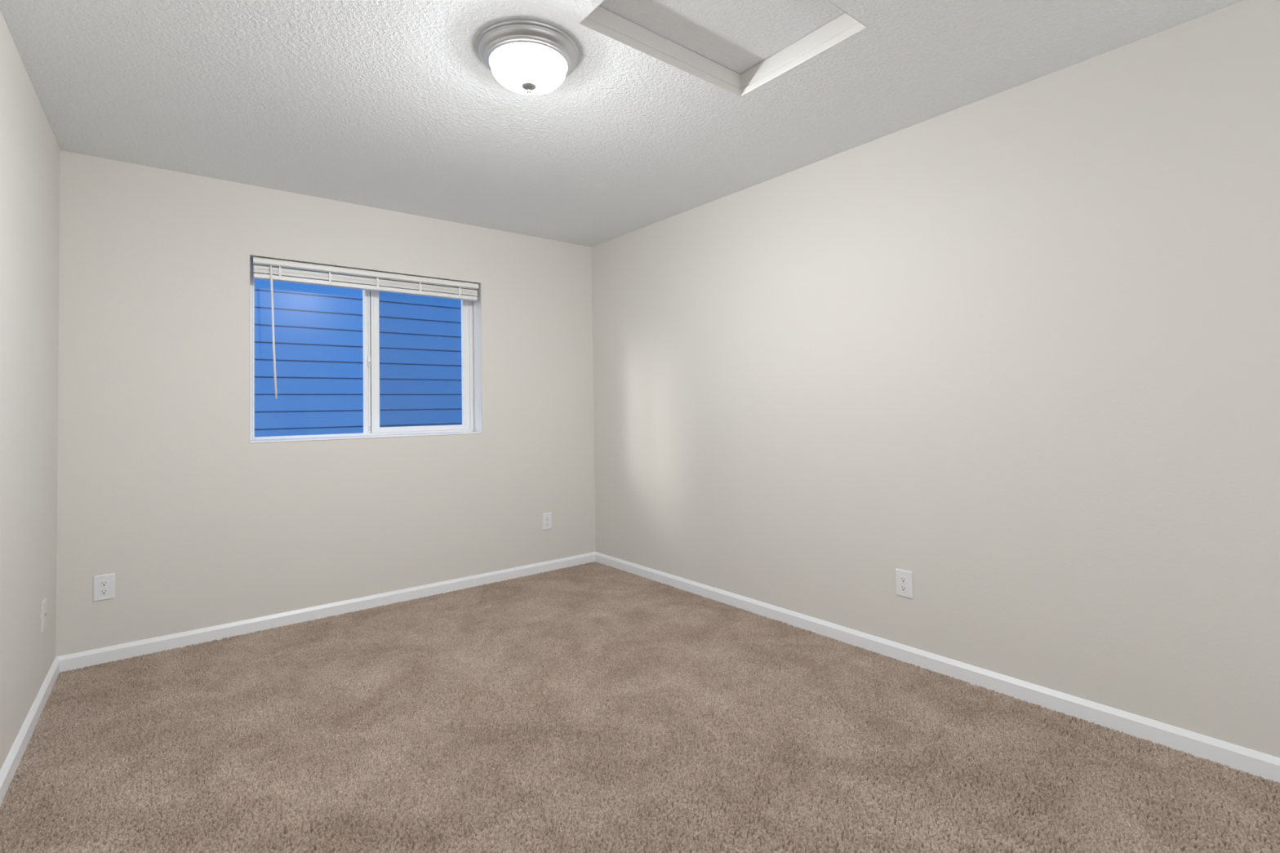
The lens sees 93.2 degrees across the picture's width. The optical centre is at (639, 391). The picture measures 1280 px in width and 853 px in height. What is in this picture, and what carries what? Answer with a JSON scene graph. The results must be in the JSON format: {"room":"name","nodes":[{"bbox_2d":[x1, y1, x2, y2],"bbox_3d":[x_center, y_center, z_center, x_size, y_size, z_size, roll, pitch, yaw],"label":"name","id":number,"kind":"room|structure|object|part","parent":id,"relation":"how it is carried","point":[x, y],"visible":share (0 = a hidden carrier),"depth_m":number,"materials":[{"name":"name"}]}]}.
{"room":"empty bedroom","nodes":[
{"label":"empty bedroom","id":0,"kind":"room"},
{"bbox_2d":[0,10,60,770],"bbox_3d":[-1.410,0.083,1.006,0.150,2.600,4.453,0,-2,-38],"label":"wall","id":1,"kind":"structure","parent":0,"point":[30,151],"depth_m":2.20,"materials":[{"name":"white paint"}]},
{"bbox_2d":[0,657,59,806],"bbox_3d":[-1.327,1.191,1.028,0.015,0.077,4.450,0,-2,-38],"label":"baseboard","id":2,"kind":"structure","parent":1,"relation":"attached to","point":[10,766],"depth_m":2.17,"materials":[{"name":"white paint"}]},
{"bbox_2d":[40,597,46,632],"bbox_3d":[-2.469,0.925,2.506,0.009,0.122,0.079,0,-2,-38],"label":"jack plate","id":3,"kind":"object","parent":1,"relation":"attached to","point":[43,614],"visible":1,"depth_m":2.48,"materials":[{"name":"white plastic"}]},
{"bbox_2d":[55,150,595,657],"bbox_3d":[-1.601,0.161,3.832,3.301,2.600,0.215,0,-2,-38],"label":"wall","id":4,"kind":"structure","parent":0,"point":[163,488],"depth_m":3.29,"materials":[{"name":"white paint"}]},
{"bbox_2d":[93,573,115,601],"bbox_3d":[-2.564,0.938,2.893,0.080,0.122,0.008,0,-2,-38],"label":"wall outlet","id":5,"kind":"object","parent":4,"relation":"attached to","point":[104,585],"visible":1,"depth_m":2.89,"materials":[{"name":"white plastic"}]},
{"bbox_2d":[99,588,108,595],"bbox_3d":[-2.563,0.957,2.891,0.034,0.028,0.003,0,-2,-38],"label":"receptacle","id":6,"kind":"object","parent":5,"relation":"attached to","point":[102,591],"depth_m":2.89,"materials":[{"name":"grey plastic"}]},
{"bbox_2d":[99,580,108,586],"bbox_3d":[-2.563,0.918,2.892,0.034,0.028,0.003,0,-2,-38],"label":"receptacle","id":7,"kind":"object","parent":5,"relation":"attached to","point":[102,583],"depth_m":2.89,"materials":[{"name":"grey plastic"}]},
{"bbox_2d":[56,551,595,672],"bbox_3d":[-1.512,1.265,3.713,3.001,0.077,0.014,0,-2,-38],"label":"baseboard","id":8,"kind":"structure","parent":4,"relation":"attached to","point":[68,662],"depth_m":3.38,"materials":[{"name":"white paint"}]},
{"bbox_2d":[249,260,482,443],"bbox_3d":[-1.665,-0.229,3.788,1.335,1.028,0.208,0,-2,-38],"label":"window","id":9,"kind":"structure","parent":4,"relation":"in","point":[471,334],"depth_m":3.84,"materials":[{"name":"white paint"}]},
{"bbox_2d":[252,257,479,398],"bbox_3d":[-1.625,-0.348,3.742,1.306,0.781,0.070,0,-2,-38],"label":"window blind","id":10,"kind":"object","parent":9,"relation":"attached to","point":[264,268],"visible":1,"depth_m":3.65,"materials":[{"name":"white plastic"}]},
{"bbox_3d":[-2.027,-0.672,3.406,0.018,0.072,0.012,0,-2,-38],"label":"ladder cord","id":11,"kind":"part","parent":10,"relation":"part of","materials":[{"name":"white plastic"}]},
{"bbox_3d":[-1.828,-0.671,3.565,0.018,0.072,0.012,0,-2,-38],"label":"ladder cord","id":12,"kind":"part","parent":10,"relation":"part of","materials":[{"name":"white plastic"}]},
{"bbox_3d":[-1.635,-0.639,3.752,1.297,0.024,0.054,0,-2,-38],"label":"rail","id":13,"kind":"part","parent":10,"relation":"part of","materials":[{"name":"white plastic"}]},
{"bbox_3d":[-1.619,-0.670,3.731,0.018,0.072,0.012,0,-2,-38],"label":"ladder cord","id":14,"kind":"part","parent":10,"relation":"part of","materials":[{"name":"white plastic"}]},
{"bbox_3d":[-1.415,-0.669,3.893,0.018,0.072,0.012,0,-2,-38],"label":"ladder cord","id":15,"kind":"part","parent":10,"relation":"part of","materials":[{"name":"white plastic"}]},
{"bbox_3d":[-1.638,0.279,3.751,1.335,0.010,0.149,0,-2,-38],"label":"sill","id":16,"kind":"part","parent":9,"relation":"part of","materials":[{"name":"white paint"}]},
{"bbox_3d":[-1.729,-0.224,3.827,0.034,0.970,0.047,0,-2,-38],"label":"meeting rail","id":17,"kind":"part","parent":9,"relation":"part of","materials":[{"name":"white plastic"}]},
{"bbox_3d":[-1.454,-0.223,4.033,0.647,0.970,0.034,0,-2,-38],"label":"sash","id":18,"kind":"part","parent":9,"relation":"part of","materials":[{"name":"white plastic"}]},
{"bbox_2d":[542,512,551,530],"bbox_3d":[-0.674,0.944,4.395,0.080,0.122,0.008,0,-2,-38],"label":"wall outlet","id":19,"kind":"object","parent":4,"relation":"attached to","point":[546,517],"visible":1,"depth_m":4.39,"materials":[{"name":"white plastic"}]},
{"bbox_2d":[0,0,1244,247],"bbox_3d":[-0.195,-1.335,2.069,3.430,0.270,4.815,0,-2,-38],"label":"ceiling","id":20,"kind":"structure","parent":0,"point":[393,105],"depth_m":2.42,"materials":[{"name":"white paint"}]},
{"bbox_2d":[475,18,579,95],"bbox_3d":[-0.390,-1.119,2.120,0.357,0.150,0.357,0,-2,-38],"label":"ceiling light","id":21,"kind":"object","parent":20,"relation":"attached to","point":[531,57],"visible":1,"depth_m":2.03,"materials":[{"name":"white glass"}]},
{"bbox_3d":[-0.390,-1.116,2.120,0.266,0.094,0.266,0,-2,-38],"label":"lamp shade","id":22,"kind":"part","parent":21,"relation":"part of","materials":[{"name":"white glass"}]},
{"bbox_2d":[578,0,867,96],"bbox_3d":[0.279,-1.263,1.997,0.779,0.108,0.561,0,-2,-38],"label":"attic hatch","id":23,"kind":"object","parent":20,"relation":"attached to","point":[738,36],"visible":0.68,"depth_m":2.15,"materials":[{"name":"white paint"}]},
{"bbox_3d":[0.278,-1.308,1.999,0.778,0.016,0.561,0,-2,-38],"label":"lid","id":24,"kind":"part","parent":23,"relation":"part of","materials":[{"name":"white paint"}]},
{"bbox_2d":[591,0,1279,758],"bbox_3d":[1.108,0.094,3.006,0.150,2.600,4.453,0,-2,-39],"label":"wall","id":25,"kind":"structure","parent":0,"point":[1015,352],"depth_m":2.42,"materials":[{"name":"white paint"}]},
{"bbox_2d":[895,568,913,599],"bbox_3d":[1.204,0.877,2.760,0.008,0.122,0.080,0,-2,-37],"label":"wall outlet","id":26,"kind":"object","parent":25,"relation":"attached to","point":[904,579],"visible":1,"depth_m":2.75,"materials":[{"name":"white plastic"}]},
{"bbox_2d":[899,576,906,582],"bbox_3d":[1.202,0.857,2.758,0.003,0.028,0.034,0,-2,-38],"label":"receptacle","id":27,"kind":"object","parent":26,"relation":"attached to","point":[902,579],"depth_m":2.76,"materials":[{"name":"grey plastic"}]},
{"bbox_2d":[900,584,906,591],"bbox_3d":[1.203,0.896,2.757,0.003,0.028,0.034,0,-2,-38],"label":"receptacle","id":28,"kind":"object","parent":26,"relation":"attached to","point":[903,587],"depth_m":2.76,"materials":[{"name":"grey plastic"}]},
{"bbox_2d":[595,551,1279,782],"bbox_3d":[1.062,1.202,2.926,0.015,0.077,4.450,0,-2,-39],"label":"baseboard","id":29,"kind":"structure","parent":25,"relation":"attached to","point":[1267,766],"depth_m":2.42,"materials":[{"name":"white paint"}]},
{"bbox_3d":[-0.146,1.322,1.993,3.430,0.134,4.800,0,-2,-38],"label":"floor","id":30,"kind":"structure","parent":0,"visible":0},
{"bbox_2d":[0,561,1279,852],"bbox_3d":[-0.128,1.235,1.972,3.105,0.024,4.436,0,-2,-38],"label":"carpet","id":31,"kind":"structure","parent":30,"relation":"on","point":[595,707],"depth_m":2.08,"materials":[{"name":"brown carpet"}]},
{"label":"outside","id":32,"kind":"structure","parent":0,"visible":0},
{"bbox_3d":[-6.476,2.391,7.543,60.000,0.200,11.775,0,-2,-38],"label":"ground","id":33,"kind":"structure","parent":32,"visible":0},
{"bbox_2d":[249,279,462,440],"bbox_3d":[-2.975,-0.933,7.012,13.200,6.300,0.266,0,-2,-38],"label":"neighbor house","id":34,"kind":"structure","parent":33,"relation":"on","point":[318,330],"depth_m":6.62,"materials":[{"name":"blue"}]}
]}

